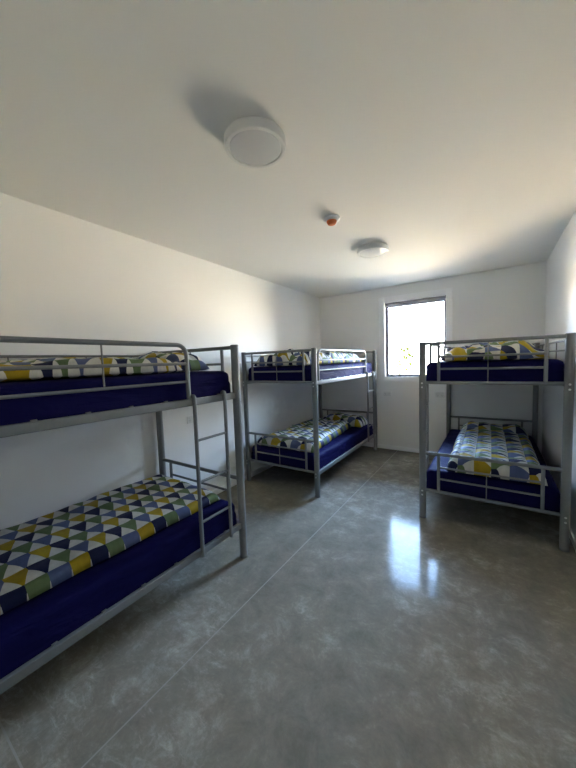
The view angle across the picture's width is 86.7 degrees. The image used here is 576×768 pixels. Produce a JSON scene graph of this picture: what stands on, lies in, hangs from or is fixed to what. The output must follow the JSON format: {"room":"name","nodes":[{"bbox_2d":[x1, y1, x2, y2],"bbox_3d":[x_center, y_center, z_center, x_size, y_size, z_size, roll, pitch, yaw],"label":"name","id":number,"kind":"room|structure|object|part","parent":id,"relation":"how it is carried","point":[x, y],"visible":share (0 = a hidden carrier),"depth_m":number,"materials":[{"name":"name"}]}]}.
{"room":"dormitory room","nodes":[
{"label":"dormitory room","id":0,"kind":"room"},
{"bbox_2d":[0,192,320,529],"bbox_3d":[-1.155,-0.003,2.941,0.140,2.534,6.091,1,5,34],"label":"wall","id":1,"kind":"structure","parent":0,"point":[62,275],"depth_m":2.51,"materials":[{"name":"white paint"}]},
{"bbox_2d":[187,415,193,423],"bbox_3d":[-0.971,0.357,3.086,0.014,0.074,0.118,1,5,34],"label":"power outlet","id":2,"kind":"object","parent":1,"relation":"attached to","point":[189,418],"visible":0.52,"depth_m":3.06,"materials":[{"name":"white plastic"}]},
{"bbox_2d":[211,464,272,494],"bbox_3d":[-1.051,1.228,2.987,0.011,0.066,6.091,1,5,34],"label":"baseboard","id":3,"kind":"structure","parent":1,"relation":"attached to","point":[259,470],"depth_m":3.77,"materials":[{"name":"white"}]},
{"bbox_2d":[0,0,575,297],"bbox_3d":[0.125,-1.348,1.958,3.330,0.200,6.371,1,5,34],"label":"ceiling","id":4,"kind":"structure","parent":0,"point":[440,133],"depth_m":1.42,"materials":[{"name":"white paint"}]},
{"bbox_2d":[224,116,285,168],"bbox_3d":[-0.161,-1.179,1.502,0.300,0.052,0.300,1,5,34],"label":"ceiling light","id":5,"kind":"object","parent":4,"relation":"attached to","point":[256,142],"visible":1,"depth_m":1.46,"materials":[{"name":"white plastic"}]},
{"bbox_2d":[230,130,280,164],"bbox_3d":[-0.160,-1.159,1.503,0.251,0.004,0.251,-4,4,-25],"label":"diffuser","id":6,"kind":"object","parent":5,"relation":"attached to","point":[247,147],"depth_m":1.49,"materials":[{"name":"white plastic"}]},
{"bbox_2d":[323,214,339,225],"bbox_3d":[0.337,-1.256,2.355,0.128,0.053,0.128,1,5,34],"label":"smoke detector","id":7,"kind":"object","parent":4,"relation":"attached to","point":[331,219],"visible":1,"depth_m":2.32,"materials":[{"name":"white plastic"}]},
{"bbox_2d":[357,242,388,257],"bbox_3d":[0.838,-1.321,3.021,0.300,0.052,0.300,1,5,34],"label":"ceiling light","id":8,"kind":"object","parent":4,"relation":"attached to","point":[377,249],"visible":1,"depth_m":2.96,"materials":[{"name":"white plastic"}]},
{"bbox_2d":[360,248,385,256],"bbox_3d":[0.839,-1.301,3.023,0.251,0.004,0.251,-2,4,3],"label":"diffuser","id":9,"kind":"object","parent":8,"relation":"attached to","point":[364,252],"depth_m":3.01,"materials":[{"name":"white plastic"}]},
{"bbox_2d":[0,446,575,767],"bbox_3d":[0.217,1.378,2.152,3.330,0.200,6.371,1,5,34],"label":"floor","id":10,"kind":"structure","parent":0,"point":[355,628],"depth_m":1.52,"materials":[{"name":"concrete"}]},
{"bbox_2d":[0,336,247,694],"bbox_3d":[-1.287,0.573,1.683,1.022,1.571,2.003,1,5,34],"label":"bunk bed","id":11,"kind":"object","parent":10,"relation":"on","point":[57,647],"visible":0.54,"depth_m":1.70,"materials":[{"name":"silver metal"}]},
{"bbox_3d":[-1.712,-0.172,1.898,0.017,0.017,1.897,1,5,34],"label":"wall guard rail","id":12,"kind":"part","parent":11,"relation":"part of","materials":[{"name":"silver metal"}]},
{"bbox_3d":[-1.004,-0.020,1.241,0.025,0.338,1.459,1,5,34],"label":"guard rail","id":13,"kind":"part","parent":11,"relation":"part of","materials":[{"name":"silver metal"}]},
{"bbox_2d":[0,371,230,425],"bbox_3d":[-1.307,0.065,1.649,0.922,0.191,1.882,1,5,34],"label":"mattress","id":14,"kind":"object","parent":11,"relation":"on","point":[202,383],"visible":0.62,"depth_m":1.44,"materials":[{"name":"blue fabric"}]},
{"bbox_2d":[0,357,181,381],"bbox_3d":[-1.421,-0.076,1.508,0.834,0.112,1.540,1,5,34],"label":"duvet","id":15,"kind":"object","parent":14,"relation":"on","point":[17,375],"visible":0.87,"depth_m":1.50,"materials":[{"name":"multicoloured fabric"}]},
{"bbox_2d":[137,352,209,371],"bbox_3d":[-0.924,-0.170,2.291,0.650,0.156,0.315,1,5,34],"label":"pillow","id":16,"kind":"object","parent":14,"relation":"on","point":[195,363],"visible":0.38,"depth_m":2.15,"materials":[{"name":"multicoloured fabric"}]},
{"bbox_3d":[-0.907,0.153,1.389,0.025,0.049,1.897,1,5,34],"label":"rail","id":17,"kind":"part","parent":11,"relation":"part of","materials":[{"name":"silver metal"}]},
{"bbox_2d":[0,499,236,678],"bbox_3d":[-1.274,1.020,1.716,0.923,0.191,1.882,1,5,34],"label":"mattress","id":18,"kind":"object","parent":11,"relation":"on","point":[28,629],"visible":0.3,"depth_m":1.46,"materials":[{"name":"blue fabric"}]},
{"bbox_2d":[0,474,219,614],"bbox_3d":[-1.319,0.878,1.720,0.795,0.090,1.842,1,5,34],"label":"duvet","id":19,"kind":"object","parent":18,"relation":"on","point":[37,555],"visible":0.96,"depth_m":1.74,"materials":[{"name":"multicoloured fabric"}]},
{"bbox_3d":[-0.875,1.108,1.457,0.025,0.049,1.897,1,5,34],"label":"rail","id":20,"kind":"part","parent":11,"relation":"part of","materials":[{"name":"silver metal"}]},
{"bbox_3d":[-1.149,0.493,2.753,0.056,1.559,0.056,1,5,34],"label":"post","id":21,"kind":"part","parent":11,"relation":"part of","materials":[{"name":"silver metal"}]},
{"bbox_3d":[-0.773,-0.099,2.445,0.915,0.361,0.026,1,5,34],"label":"frame","id":22,"kind":"part","parent":11,"relation":"part of","materials":[{"name":"silver metal"}]},
{"bbox_3d":[-0.740,0.854,2.513,0.915,0.361,0.026,1,5,34],"label":"frame","id":23,"kind":"part","parent":11,"relation":"part of","materials":[{"name":"silver metal"}]},
{"bbox_3d":[-0.422,0.554,2.100,0.049,1.026,0.024,1,5,34],"label":"ladder rail","id":24,"kind":"part","parent":11,"relation":"part of","materials":[{"name":"silver metal"}]},
{"bbox_3d":[-0.355,0.504,2.222,0.056,1.559,0.056,1,5,34],"label":"post","id":25,"kind":"part","parent":11,"relation":"part of","materials":[{"name":"silver metal"}]},
{"bbox_2d":[241,348,377,497],"bbox_3d":[0.432,0.334,4.243,1.022,1.571,2.003,1,5,34],"label":"bunk bed","id":26,"kind":"object","parent":10,"relation":"on","point":[315,359],"visible":0.72,"depth_m":3.58,"materials":[{"name":"silver metal"}]},
{"bbox_3d":[-0.505,0.403,3.708,0.056,1.559,0.056,1,5,34],"label":"post","id":27,"kind":"part","parent":26,"relation":"part of","materials":[{"name":"silver metal"}]},
{"bbox_3d":[-0.129,-0.189,3.400,0.915,0.361,0.026,1,5,34],"label":"frame","id":28,"kind":"part","parent":26,"relation":"part of","materials":[{"name":"silver metal"}]},
{"bbox_3d":[-0.096,0.765,3.468,0.915,0.361,0.026,1,5,34],"label":"frame","id":29,"kind":"part","parent":26,"relation":"part of","materials":[{"name":"silver metal"}]},
{"bbox_2d":[248,363,371,380],"bbox_3d":[0.412,-0.175,4.209,0.922,0.191,1.882,1,5,34],"label":"mattress","id":30,"kind":"object","parent":26,"relation":"on","point":[281,376],"visible":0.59,"depth_m":3.50,"materials":[{"name":"blue fabric"}]},
{"bbox_2d":[254,349,361,366],"bbox_3d":[0.344,-0.364,4.103,0.763,0.200,1.635,1,5,34],"label":"duvet","id":31,"kind":"object","parent":30,"relation":"on","point":[292,356],"visible":0.77,"depth_m":3.53,"materials":[{"name":"multicoloured fabric"}]},
{"bbox_2d":[252,424,372,470],"bbox_3d":[0.444,0.780,4.276,0.922,0.191,1.882,1,5,34],"label":"mattress","id":32,"kind":"object","parent":26,"relation":"on","point":[352,436],"visible":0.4,"depth_m":3.61,"materials":[{"name":"blue fabric"}]},
{"bbox_2d":[257,417,350,452],"bbox_3d":[0.328,0.630,4.096,0.806,0.136,1.436,1,5,34],"label":"duvet","id":33,"kind":"object","parent":32,"relation":"on","point":[329,430],"visible":0.78,"depth_m":3.80,"materials":[{"name":"multicoloured fabric"}]},
{"bbox_2d":[323,412,369,426],"bbox_3d":[0.887,0.545,4.811,0.723,0.168,0.371,1,5,34],"label":"pillow","id":34,"kind":"object","parent":32,"relation":"on","point":[354,420],"visible":0.64,"depth_m":4.66,"materials":[{"name":"multicoloured fabric"}]},
{"bbox_3d":[0.289,0.414,3.177,0.056,1.559,0.056,1,5,34],"label":"post","id":35,"kind":"part","parent":26,"relation":"part of","materials":[{"name":"silver metal"}]},
{"bbox_3d":[0.569,0.253,5.312,0.056,1.559,0.056,1,5,34],"label":"post","id":36,"kind":"part","parent":26,"relation":"part of","materials":[{"name":"silver metal"}]},
{"bbox_3d":[0.715,-0.260,3.801,0.025,0.338,1.459,1,5,34],"label":"guard rail","id":37,"kind":"part","parent":26,"relation":"part of","materials":[{"name":"silver metal"}]},
{"bbox_3d":[0.811,-0.087,3.949,0.025,0.049,1.897,1,5,34],"label":"rail","id":38,"kind":"part","parent":26,"relation":"part of","materials":[{"name":"silver metal"}]},
{"bbox_3d":[0.978,0.614,5.072,0.915,0.361,0.026,1,5,34],"label":"frame","id":39,"kind":"part","parent":26,"relation":"part of","materials":[{"name":"silver metal"}]},
{"bbox_3d":[0.844,0.868,4.017,0.025,0.049,1.897,1,5,34],"label":"rail","id":40,"kind":"part","parent":26,"relation":"part of","materials":[{"name":"silver metal"}]},
{"bbox_3d":[0.946,-0.339,5.004,0.915,0.361,0.026,1,5,34],"label":"frame","id":41,"kind":"part","parent":26,"relation":"part of","materials":[{"name":"silver metal"}]},
{"bbox_3d":[1.296,0.314,4.660,0.049,1.026,0.024,1,5,34],"label":"ladder rail","id":42,"kind":"part","parent":26,"relation":"part of","materials":[{"name":"silver metal"}]},
{"bbox_3d":[1.363,0.264,4.781,0.056,1.559,0.056,1,5,34],"label":"post","id":43,"kind":"part","parent":26,"relation":"part of","materials":[{"name":"silver metal"}]},
{"bbox_2d":[419,332,575,551],"bbox_3d":[2.123,0.348,3.237,1.022,1.571,2.003,1,5,34],"label":"bunk bed","id":44,"kind":"object","parent":10,"relation":"on","point":[570,338],"visible":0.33,"depth_m":2.39,"materials":[{"name":"silver metal"}]},
{"bbox_3d":[1.191,0.418,2.699,0.056,1.559,0.056,1,5,34],"label":"post","id":45,"kind":"part","parent":44,"relation":"part of","materials":[{"name":"silver metal"}]},
{"bbox_3d":[1.798,-0.281,3.592,0.025,0.338,1.459,1,5,34],"label":"guard rail","id":46,"kind":"part","parent":44,"relation":"part of","materials":[{"name":"silver metal"}]},
{"bbox_3d":[2.266,0.267,4.303,0.056,1.559,0.056,1,5,34],"label":"post","id":47,"kind":"part","parent":44,"relation":"part of","materials":[{"name":"silver metal"}]},
{"bbox_3d":[2.675,0.629,4.062,0.915,0.361,0.026,1,5,34],"label":"frame","id":48,"kind":"part","parent":44,"relation":"part of","materials":[{"name":"silver metal"}]},
{"bbox_2d":[426,429,559,512],"bbox_3d":[2.141,0.795,3.267,0.922,0.191,1.881,1,5,34],"label":"mattress","id":49,"kind":"object","parent":44,"relation":"on","point":[552,493],"visible":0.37,"depth_m":2.51,"materials":[{"name":"blue fabric"}]},
{"bbox_2d":[461,421,528,437],"bbox_3d":[2.537,0.565,3.774,0.708,0.164,0.364,1,5,34],"label":"pillow","id":50,"kind":"object","parent":49,"relation":"on","point":[514,428],"visible":0.4,"depth_m":3.69,"materials":[{"name":"multicoloured fabric"}]},
{"bbox_2d":[446,428,547,485],"bbox_3d":[2.034,0.643,3.035,0.698,0.147,1.386,1,5,34],"label":"duvet","id":51,"kind":"object","parent":49,"relation":"on","point":[471,442],"visible":0.84,"depth_m":2.71,"materials":[{"name":"multicoloured fabric"}]},
{"bbox_3d":[1.600,0.779,2.458,0.915,0.361,0.026,1,5,34],"label":"frame","id":52,"kind":"part","parent":44,"relation":"part of","materials":[{"name":"silver metal"}]},
{"bbox_2d":[426,359,563,381],"bbox_3d":[2.108,-0.161,3.199,0.923,0.191,1.881,1,5,34],"label":"mattress","id":53,"kind":"object","parent":44,"relation":"on","point":[555,366],"visible":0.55,"depth_m":2.38,"materials":[{"name":"blue fabric"}]},
{"bbox_2d":[440,340,548,361],"bbox_3d":[2.059,-0.344,3.093,0.732,0.188,1.649,1,5,34],"label":"duvet","id":54,"kind":"object","parent":53,"relation":"on","point":[521,346],"visible":0.93,"depth_m":2.44,"materials":[{"name":"multicoloured fabric"}]},
{"bbox_3d":[1.568,-0.174,2.391,0.915,0.361,0.026,1,5,34],"label":"frame","id":55,"kind":"part","parent":44,"relation":"part of","materials":[{"name":"silver metal"}]},
{"bbox_3d":[3.060,0.278,3.772,0.056,1.559,0.056,1,5,34],"label":"post","id":56,"kind":"part","parent":44,"relation":"part of","materials":[{"name":"silver metal"}]},
{"bbox_3d":[2.498,-0.386,2.917,0.017,0.017,1.897,1,5,34],"label":"wall guard rail","id":57,"kind":"part","parent":44,"relation":"part of","materials":[{"name":"silver metal"}]},
{"bbox_3d":[1.985,0.429,2.168,0.056,1.559,0.056,1,5,34],"label":"post","id":58,"kind":"part","parent":44,"relation":"part of","materials":[{"name":"silver metal"}]},
{"bbox_2d":[319,261,546,454],"bbox_3d":[1.899,-0.227,4.635,3.330,2.534,0.140,1,5,34],"label":"wall","id":59,"kind":"structure","parent":0,"point":[509,301],"depth_m":4.29,"materials":[{"name":"white paint"}]},
{"bbox_2d":[362,442,437,452],"bbox_3d":[1.899,1.009,4.660,3.028,0.066,0.011,1,5,34],"label":"baseboard","id":60,"kind":"structure","parent":59,"relation":"attached to","point":[399,448],"depth_m":4.79,"materials":[{"name":"white"}]},
{"bbox_2d":[378,288,452,381],"bbox_3d":[1.859,-0.685,4.525,1.025,1.302,0.016,1,5,34],"label":"trim","id":61,"kind":"structure","parent":59,"relation":"attached to","point":[448,292],"depth_m":4.59,"materials":[{"name":"white paint"}]},
{"bbox_2d":[386,300,445,376],"bbox_3d":[1.919,-0.685,4.604,0.857,1.146,0.042,1,5,34],"label":"window","id":62,"kind":"structure","parent":59,"relation":"in","point":[388,374],"depth_m":4.79,"materials":[{"name":"grey metal"}]},
{"bbox_2d":[385,295,445,307],"bbox_3d":[1.873,-1.214,4.524,0.849,0.073,0.058,1,5,34],"label":"roller blind","id":63,"kind":"object","parent":62,"relation":"attached to","point":[440,298],"visible":0.91,"depth_m":4.50,"materials":[{"name":"grey fabric"}]},
{"bbox_2d":[542,211,575,538],"bbox_3d":[1.496,0.033,1.168,0.140,2.534,6.091,1,5,34],"label":"wall","id":64,"kind":"structure","parent":0,"point":[560,302],"depth_m":2.87,"materials":[{"name":"white paint"}]},
{"bbox_2d":[570,528,575,551],"bbox_3d":[1.475,1.262,1.298,0.011,0.066,6.091,1,5,34],"label":"baseboard","id":65,"kind":"structure","parent":64,"relation":"attached to","point":[572,538],"depth_m":2.28,"materials":[{"name":"white"}]},
{"label":"outside","id":66,"kind":"structure","parent":0,"visible":0},
{"bbox_2d":[389,364,426,373],"bbox_3d":[26.417,-1.807,39.470,120.000,0.200,85.017,1,5,34],"label":"ground","id":67,"kind":"structure","parent":66,"point":[390,366],"depth_m":47.26,"materials":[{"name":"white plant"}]},
{"bbox_2d":[389,344,418,373],"bbox_3d":[3.470,-0.074,9.047,1.081,2.202,1.135,1,5,34],"label":"shrub","id":68,"kind":"object","parent":67,"relation":"on","point":[407,358],"visible":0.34,"depth_m":8.91,"materials":[{"name":"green plant"}]}
]}

